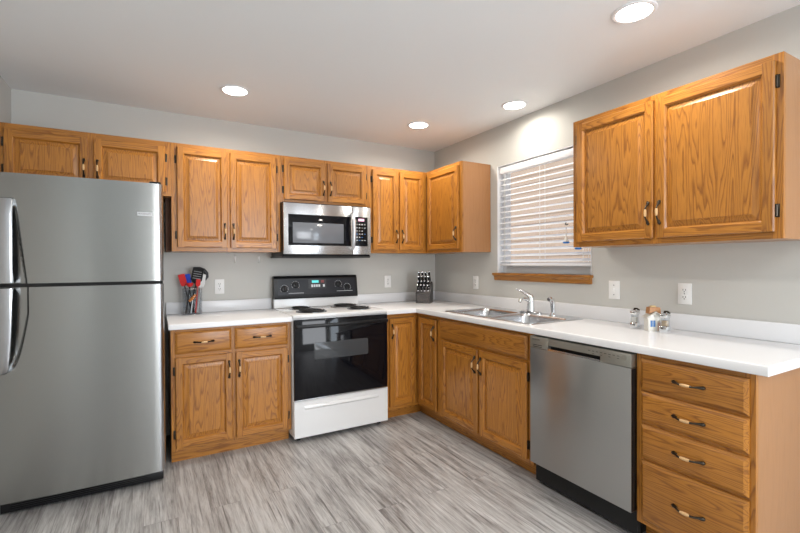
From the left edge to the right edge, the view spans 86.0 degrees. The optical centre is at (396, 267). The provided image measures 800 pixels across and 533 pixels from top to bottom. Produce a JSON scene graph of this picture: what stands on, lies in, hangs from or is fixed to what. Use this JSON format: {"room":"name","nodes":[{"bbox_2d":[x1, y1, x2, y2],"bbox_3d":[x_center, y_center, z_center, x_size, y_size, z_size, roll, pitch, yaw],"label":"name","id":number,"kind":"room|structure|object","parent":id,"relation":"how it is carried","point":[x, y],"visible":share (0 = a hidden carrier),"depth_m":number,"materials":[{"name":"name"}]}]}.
{"room":"kitchen","nodes":[
{"label":"kitchen","id":0,"kind":"room"},
{"bbox_2d":[0,76,10,122],"bbox_3d":[-0.951,0.075,-0.062,0.120,2.436,6.500,-1,1,-29],"label":"wall","id":1,"kind":"structure","parent":0,"point":[5,90],"depth_m":2.67,"materials":[{"name":"grey paint"}]},
{"bbox_2d":[11,89,434,434],"bbox_3d":[-1.078,0.040,3.667,3.565,2.436,0.120,-1,1,-29],"label":"wall","id":2,"kind":"structure","parent":0,"point":[247,278],"depth_m":3.48,"materials":[{"name":"grey paint"}]},
{"bbox_2d":[0,122,170,201],"bbox_3d":[-2.013,-0.676,2.852,0.902,0.372,0.367,-1,1,-29],"label":"upper cabinet","id":3,"kind":"object","parent":2,"relation":"attached to","point":[26,149],"visible":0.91,"depth_m":2.71,"materials":[{"name":"brown wood"}]},
{"bbox_2d":[166,298,271,313],"bbox_3d":[-1.390,0.303,3.410,0.780,0.089,0.020,-1,1,-29],"label":"backsplash","id":4,"kind":"structure","parent":2,"relation":"attached to","point":[261,303],"depth_m":3.41,"materials":[{"name":"white laminate"}]},
{"bbox_2d":[215,279,223,293],"bbox_3d":[-1.405,0.150,3.408,0.070,0.115,0.008,-1,1,-29],"label":"wall outlet","id":5,"kind":"object","parent":2,"relation":"attached to","point":[219,283],"visible":1,"depth_m":3.40,"materials":[{"name":"white plastic"}]},
{"bbox_2d":[217,282,221,290],"bbox_3d":[-1.404,0.150,3.406,0.034,0.068,0.002,-1,1,-29],"label":"receptacle","id":6,"kind":"object","parent":5,"relation":"attached to","point":[219,284],"depth_m":3.41,"materials":[{"name":"white plastic"}]},
{"bbox_2d":[165,142,279,252],"bbox_3d":[-1.308,-0.493,3.252,0.782,0.752,0.367,-1,1,-29],"label":"upper cabinet","id":7,"kind":"object","parent":2,"relation":"attached to","point":[222,200],"visible":1,"depth_m":3.11,"materials":[{"name":"brown wood"}]},
{"bbox_2d":[280,155,368,206],"bbox_3d":[-0.636,-0.696,3.629,0.762,0.362,0.367,-1,1,-29],"label":"upper cabinet","id":8,"kind":"object","parent":2,"relation":"attached to","point":[302,180],"visible":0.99,"depth_m":3.48,"materials":[{"name":"brown wood"}]},
{"bbox_2d":[271,202,370,257],"bbox_3d":[-0.623,-0.296,3.582,0.750,0.430,0.463,-1,1,-29],"label":"microwave oven","id":9,"kind":"object","parent":8,"relation":"attached to","point":[307,230],"visible":0.99,"depth_m":3.42,"materials":[{"name":"silver metal"}]},
{"bbox_2d":[271,256,370,257],"bbox_3d":[-0.636,-0.087,3.608,0.748,0.014,0.375,-1,1,-29],"label":"vent hood","id":10,"kind":"object","parent":9,"relation":"attached to","point":[272,256],"depth_m":3.44,"materials":[{"name":"grey metal"}]},
{"bbox_2d":[384,276,390,287],"bbox_3d":[-0.084,0.134,4.154,0.070,0.115,0.008,-1,1,-29],"label":"wall outlet","id":11,"kind":"object","parent":2,"relation":"attached to","point":[387,279],"visible":1,"depth_m":4.15,"materials":[{"name":"white plastic"}]},
{"bbox_2d":[368,166,425,253],"bbox_3d":[-0.044,-0.507,3.965,0.594,0.752,0.367,-1,1,-29],"label":"upper cabinet","id":12,"kind":"object","parent":2,"relation":"attached to","point":[397,197],"visible":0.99,"depth_m":3.82,"materials":[{"name":"brown wood"}]},
{"bbox_2d":[0,411,645,532],"bbox_3d":[0.556,1.326,0.796,3.565,0.100,6.740,-1,1,-29],"label":"floor","id":13,"kind":"structure","parent":0,"point":[412,472],"depth_m":2.38,"materials":[{"name":"grey wood"}]},
{"bbox_2d":[0,172,165,513],"bbox_3d":[-1.871,0.385,2.650,0.758,1.771,0.816,-1,1,-29],"label":"refrigerator","id":14,"kind":"object","parent":13,"relation":"on","point":[82,340],"visible":1,"depth_m":2.32,"materials":[{"name":"grey metal"}]},
{"bbox_2d":[168,322,290,461],"bbox_3d":[-1.227,0.826,3.144,0.766,0.874,0.648,-1,1,-29],"label":"base cabinet","id":15,"kind":"object","parent":13,"relation":"on","point":[230,386],"visible":0.99,"depth_m":2.89,"materials":[{"name":"brown wood"}]},
{"bbox_2d":[166,298,291,330],"bbox_3d":[-1.240,0.324,3.145,0.780,0.127,0.630,-1,1,-29],"label":"countertop","id":16,"kind":"structure","parent":15,"relation":"on","point":[216,313],"depth_m":3.18,"materials":[{"name":"white laminate"}]},
{"bbox_2d":[182,288,202,314],"bbox_3d":[-1.533,0.252,3.221,0.141,0.195,0.141,-1,1,-29],"label":"utensil crock","id":17,"kind":"object","parent":16,"relation":"on","point":[194,313],"visible":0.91,"depth_m":3.22,"materials":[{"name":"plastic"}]},
{"bbox_2d":[178,274,192,312],"bbox_3d":[-1.575,0.192,3.204,0.101,0.295,0.024,-1,1,-29],"label":"spatula","id":18,"kind":"object","parent":17,"relation":"in","point":[182,278],"visible":0.85,"depth_m":3.19,"materials":[{"name":"red plastic"}]},
{"bbox_2d":[185,283,192,312],"bbox_3d":[-1.539,0.226,3.188,0.058,0.225,0.051,-1,1,-29],"label":"ladle","id":19,"kind":"object","parent":17,"relation":"in","point":[189,285],"visible":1,"depth_m":3.19,"materials":[{"name":"red plastic"}]},
{"bbox_2d":[185,274,194,311],"bbox_3d":[-1.561,0.192,3.230,0.075,0.293,0.013,-1,1,-19],"label":"spatula","id":20,"kind":"object","parent":17,"relation":"in","point":[188,276],"visible":0.55,"depth_m":3.23,"materials":[{"name":"blue plastic"}]},
{"bbox_2d":[188,294,195,312],"bbox_3d":[-1.514,0.266,3.184,0.058,0.144,0.024,-1,1,-29],"label":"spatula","id":21,"kind":"object","parent":17,"relation":"in","point":[194,295],"visible":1,"depth_m":3.18,"materials":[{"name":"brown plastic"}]},
{"bbox_2d":[189,267,203,312],"bbox_3d":[-1.501,0.167,3.224,0.105,0.343,0.015,-1,1,-20],"label":"slotted turner","id":22,"kind":"object","parent":17,"relation":"in","point":[197,273],"visible":0.82,"depth_m":3.22,"materials":[{"name":"black plastic"}]},
{"bbox_2d":[195,279,200,312],"bbox_3d":[-1.481,0.212,3.195,0.047,0.252,0.015,0,1,-3],"label":"spatula","id":23,"kind":"object","parent":17,"relation":"in","point":[198,281],"visible":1,"depth_m":3.19,"materials":[{"name":"red plastic"}]},
{"bbox_2d":[192,267,208,309],"bbox_3d":[-1.506,0.165,3.293,0.120,0.344,0.044,-1,1,-29],"label":"serving spoon","id":24,"kind":"object","parent":17,"relation":"in","point":[205,270],"visible":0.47,"depth_m":3.29,"materials":[{"name":"black plastic"}]},
{"bbox_2d":[197,267,208,279],"bbox_3d":[-1.506,0.047,3.293,0.118,0.108,0.044,-1,1,-29],"label":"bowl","id":25,"kind":"object","parent":24,"relation":"on","point":[205,271],"depth_m":3.30,"materials":[{"name":"plastic"}]},
{"bbox_2d":[197,274,205,311],"bbox_3d":[-1.481,0.192,3.256,0.069,0.292,0.018,-1,1,-24],"label":"spatula","id":26,"kind":"object","parent":17,"relation":"in","point":[202,284],"visible":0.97,"depth_m":3.25,"materials":[{"name":"white plastic"}]},
{"bbox_2d":[272,275,387,440],"bbox_3d":[-0.544,0.663,3.493,0.762,1.185,0.662,-1,1,-29],"label":"electric range","id":27,"kind":"object","parent":13,"relation":"on","point":[339,374],"visible":0.99,"depth_m":3.27,"materials":[{"name":"white metal"}]},
{"bbox_2d":[272,304,386,318],"bbox_3d":[-0.556,0.348,3.509,0.762,0.026,0.619,-1,1,-29],"label":"cooktop","id":28,"kind":"object","parent":27,"relation":"in","point":[297,311],"depth_m":3.36,"materials":[{"name":"white metal"}]},
{"bbox_2d":[387,313,447,425],"bbox_3d":[0.236,0.811,3.815,0.904,0.874,0.918,-1,1,-29],"label":"base cabinet","id":29,"kind":"object","parent":13,"relation":"on","point":[413,339],"visible":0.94,"depth_m":3.52,"materials":[{"name":"brown wood"}]},
{"bbox_2d":[358,291,799,376],"bbox_3d":[0.740,0.315,2.910,0.905,0.127,2.984,-1,1,-29],"label":"countertop","id":30,"kind":"structure","parent":29,"relation":"on","point":[762,348],"depth_m":2.20,"materials":[{"name":"white laminate"}]},
{"bbox_2d":[416,281,432,302],"bbox_3d":[0.266,0.231,4.070,0.136,0.200,0.152,0,1,16],"label":"knife block","id":31,"kind":"object","parent":30,"relation":"on","point":[422,296],"visible":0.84,"depth_m":4.01,"materials":[{"name":"grey"}]},
{"bbox_2d":[445,307,582,348],"bbox_3d":[0.804,0.421,3.078,0.510,0.174,0.880,-1,1,-29],"label":"sink","id":32,"kind":"object","parent":30,"relation":"in","point":[509,315],"visible":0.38,"depth_m":3.08,"materials":[{"name":"silver metal"}]},
{"bbox_2d":[547,297,556,315],"bbox_3d":[1.080,0.267,2.982,0.072,0.133,0.052,-1,1,-29],"label":"sprayer","id":33,"kind":"object","parent":32,"relation":"on","point":[551,300],"visible":1,"depth_m":2.97,"materials":[{"name":"silver metal"}]},
{"bbox_2d":[516,288,542,313],"bbox_3d":[0.950,0.244,3.139,0.152,0.178,0.200,-1,1,-29],"label":"faucet","id":34,"kind":"object","parent":30,"relation":"on","point":[530,299],"visible":1,"depth_m":3.14,"materials":[{"name":"silver metal"}]},
{"bbox_2d":[630,308,639,328],"bbox_3d":[1.353,0.284,2.430,0.051,0.115,0.042,-1,1,-29],"label":"mill","id":35,"kind":"object","parent":30,"relation":"on","point":[635,324],"visible":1,"depth_m":2.41,"materials":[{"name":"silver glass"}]},
{"bbox_2d":[642,305,664,330],"bbox_3d":[1.397,0.274,2.334,0.092,0.136,0.064,0,1,6],"label":"jar","id":36,"kind":"object","parent":30,"relation":"on","point":[652,320],"visible":0.96,"depth_m":2.31,"materials":[{"name":"white"}]},
{"bbox_2d":[659,311,670,332],"bbox_3d":[1.425,0.285,2.272,0.051,0.115,0.042,-1,1,-29],"label":"mill","id":37,"kind":"object","parent":30,"relation":"on","point":[664,328],"visible":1,"depth_m":2.26,"materials":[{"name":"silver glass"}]},
{"bbox_2d":[440,317,535,474],"bbox_3d":[0.806,0.815,3.064,0.648,0.874,0.947,-1,1,-29],"label":"base cabinet","id":38,"kind":"object","parent":13,"relation":"on","point":[485,370],"visible":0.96,"depth_m":2.85,"materials":[{"name":"brown wood"}]},
{"bbox_2d":[530,335,645,532],"bbox_3d":[1.191,0.821,2.375,0.618,0.864,0.604,-1,1,-29],"label":"dishwasher","id":39,"kind":"object","parent":13,"relation":"on","point":[583,397],"visible":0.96,"depth_m":2.17,"materials":[{"name":"silver metal"}]},
{"bbox_2d":[637,353,799,532],"bbox_3d":[1.454,0.823,1.916,0.648,0.874,0.448,-1,1,-29],"label":"base cabinet","id":40,"kind":"object","parent":13,"relation":"on","point":[718,449],"visible":0.98,"depth_m":1.72,"materials":[{"name":"brown wood"}]},
{"bbox_2d":[0,0,799,151],"bbox_3d":[0.542,-1.209,0.772,3.565,0.100,6.740,-1,1,-29],"label":"ceiling","id":41,"kind":"structure","parent":0,"point":[361,70],"depth_m":2.34,"materials":[{"name":"white paint"}]},
{"bbox_2d":[220,85,249,96],"bbox_3d":[-1.066,-1.166,2.834,0.188,0.008,0.188,-1,1,-29],"label":"recessed light","id":42,"kind":"object","parent":41,"relation":"in","point":[232,90],"visible":1,"depth_m":2.82,"materials":[{"name":"white paint"}]},
{"bbox_2d":[223,87,246,94],"bbox_3d":[-1.066,-1.167,2.834,0.146,0.005,0.146,0,1,21],"label":"diffuser","id":43,"kind":"object","parent":42,"relation":"attached to","point":[226,90],"depth_m":2.82,"materials":[{"name":"white plastic"}]},
{"bbox_2d":[407,121,429,128],"bbox_3d":[0.183,-1.180,3.561,0.188,0.008,0.188,-1,1,-29],"label":"recessed light","id":44,"kind":"object","parent":41,"relation":"in","point":[417,124],"visible":1,"depth_m":3.56,"materials":[{"name":"white paint"}]},
{"bbox_2d":[410,123,426,127],"bbox_3d":[0.183,-1.181,3.561,0.146,0.005,0.146,0,1,21],"label":"diffuser","id":45,"kind":"object","parent":44,"relation":"attached to","point":[412,125],"depth_m":3.56,"materials":[{"name":"white plastic"}]},
{"bbox_2d":[501,100,527,109],"bbox_3d":[0.859,-1.179,3.122,0.188,0.008,0.188,-1,1,-29],"label":"recessed light","id":46,"kind":"object","parent":41,"relation":"in","point":[515,104],"visible":1,"depth_m":3.12,"materials":[{"name":"white paint"}]},
{"bbox_2d":[504,102,524,108],"bbox_3d":[0.859,-1.180,3.122,0.146,0.005,0.146,0,1,21],"label":"diffuser","id":47,"kind":"object","parent":46,"relation":"attached to","point":[507,105],"depth_m":3.12,"materials":[{"name":"white plastic"}]},
{"bbox_2d":[611,0,657,23],"bbox_3d":[1.091,-1.170,1.969,0.188,0.008,0.188,-1,1,-29],"label":"recessed light","id":48,"kind":"object","parent":41,"relation":"in","point":[639,10],"visible":1,"depth_m":1.96,"materials":[{"name":"white paint"}]},
{"bbox_2d":[616,3,652,21],"bbox_3d":[1.091,-1.171,1.969,0.146,0.005,0.146,0,1,21],"label":"diffuser","id":49,"kind":"object","parent":48,"relation":"attached to","point":[631,12],"depth_m":1.96,"materials":[{"name":"white plastic"}]},
{"bbox_2d":[511,157,590,262],"bbox_3d":[4.453,-0.372,5.568,0.215,4.160,16.000,-1,1,-29],"label":"wall","id":50,"kind":"structure","parent":0,"point":[569,160],"depth_m":8.21,"materials":[{"name":"beige plastic"}]},
{"bbox_2d":[435,5,799,324],"bbox_3d":[2.049,0.042,1.631,0.120,2.436,6.500,-1,1,-29],"label":"wall","id":51,"kind":"structure","parent":0,"point":[758,281],"depth_m":2.47,"materials":[{"name":"grey paint"}]},
{"bbox_2d":[423,161,490,253],"bbox_3d":[0.443,-0.510,3.968,0.367,0.752,0.841,-1,1,-29],"label":"upper cabinet","id":52,"kind":"object","parent":51,"relation":"attached to","point":[458,201],"visible":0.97,"depth_m":3.64,"materials":[{"name":"brown wood"}]},
{"bbox_2d":[473,276,477,288],"bbox_3d":[0.713,0.134,3.869,0.008,0.115,0.070,-1,1,-29],"label":"wall outlet","id":53,"kind":"object","parent":51,"relation":"attached to","point":[475,278],"visible":1,"depth_m":3.87,"materials":[{"name":"white plastic"}]},
{"bbox_2d":[492,273,592,283],"bbox_3d":[1.081,0.077,3.251,0.096,0.061,0.942,-1,1,-29],"label":"trim","id":54,"kind":"structure","parent":51,"relation":"attached to","point":[551,278],"depth_m":3.15,"materials":[{"name":"brown wood"}]},
{"bbox_2d":[497,145,591,274],"bbox_3d":[1.123,-0.402,3.261,0.118,0.897,0.900,-1,1,-29],"label":"window","id":55,"kind":"structure","parent":51,"relation":"in","point":[582,270],"depth_m":3.62,"materials":[{"name":"white paint"}]},
{"bbox_2d":[500,148,590,265],"bbox_3d":[1.076,-0.421,3.224,0.116,0.818,0.858,-1,1,-29],"label":"window blind","id":56,"kind":"object","parent":55,"relation":"attached to","point":[568,153],"visible":0.75,"depth_m":3.24,"materials":[{"name":"white plastic"}]},
{"bbox_2d":[358,291,799,344],"bbox_3d":[0.740,0.296,2.910,0.905,0.089,2.984,-1,1,-29],"label":"backsplash","id":57,"kind":"structure","parent":51,"relation":"attached to","point":[752,329],"depth_m":2.63,"materials":[{"name":"white laminate"}]},
{"bbox_2d":[609,281,619,298],"bbox_3d":[1.367,0.140,2.701,0.016,0.115,0.074,-1,1,-29],"label":"wall switch","id":58,"kind":"object","parent":51,"relation":"attached to","point":[614,286],"visible":1,"depth_m":2.70,"materials":[{"name":"white plastic"}]},
{"bbox_2d":[678,283,691,304],"bbox_3d":[1.574,0.142,2.344,0.008,0.115,0.070,-1,1,-29],"label":"wall outlet","id":59,"kind":"object","parent":51,"relation":"attached to","point":[684,289],"visible":1,"depth_m":2.34,"materials":[{"name":"white plastic"}]},
{"bbox_2d":[681,287,687,299],"bbox_3d":[1.572,0.142,2.342,0.002,0.068,0.034,-1,1,-29],"label":"receptacle","id":60,"kind":"object","parent":59,"relation":"attached to","point":[684,290],"depth_m":2.34,"materials":[{"name":"white plastic"}]},
{"bbox_2d":[573,51,799,247],"bbox_3d":[1.427,-0.499,2.224,0.367,0.752,0.996,-1,1,-29],"label":"upper cabinet","id":61,"kind":"object","parent":51,"relation":"attached to","point":[714,159],"visible":1,"depth_m":1.99,"materials":[{"name":"brown wood"}]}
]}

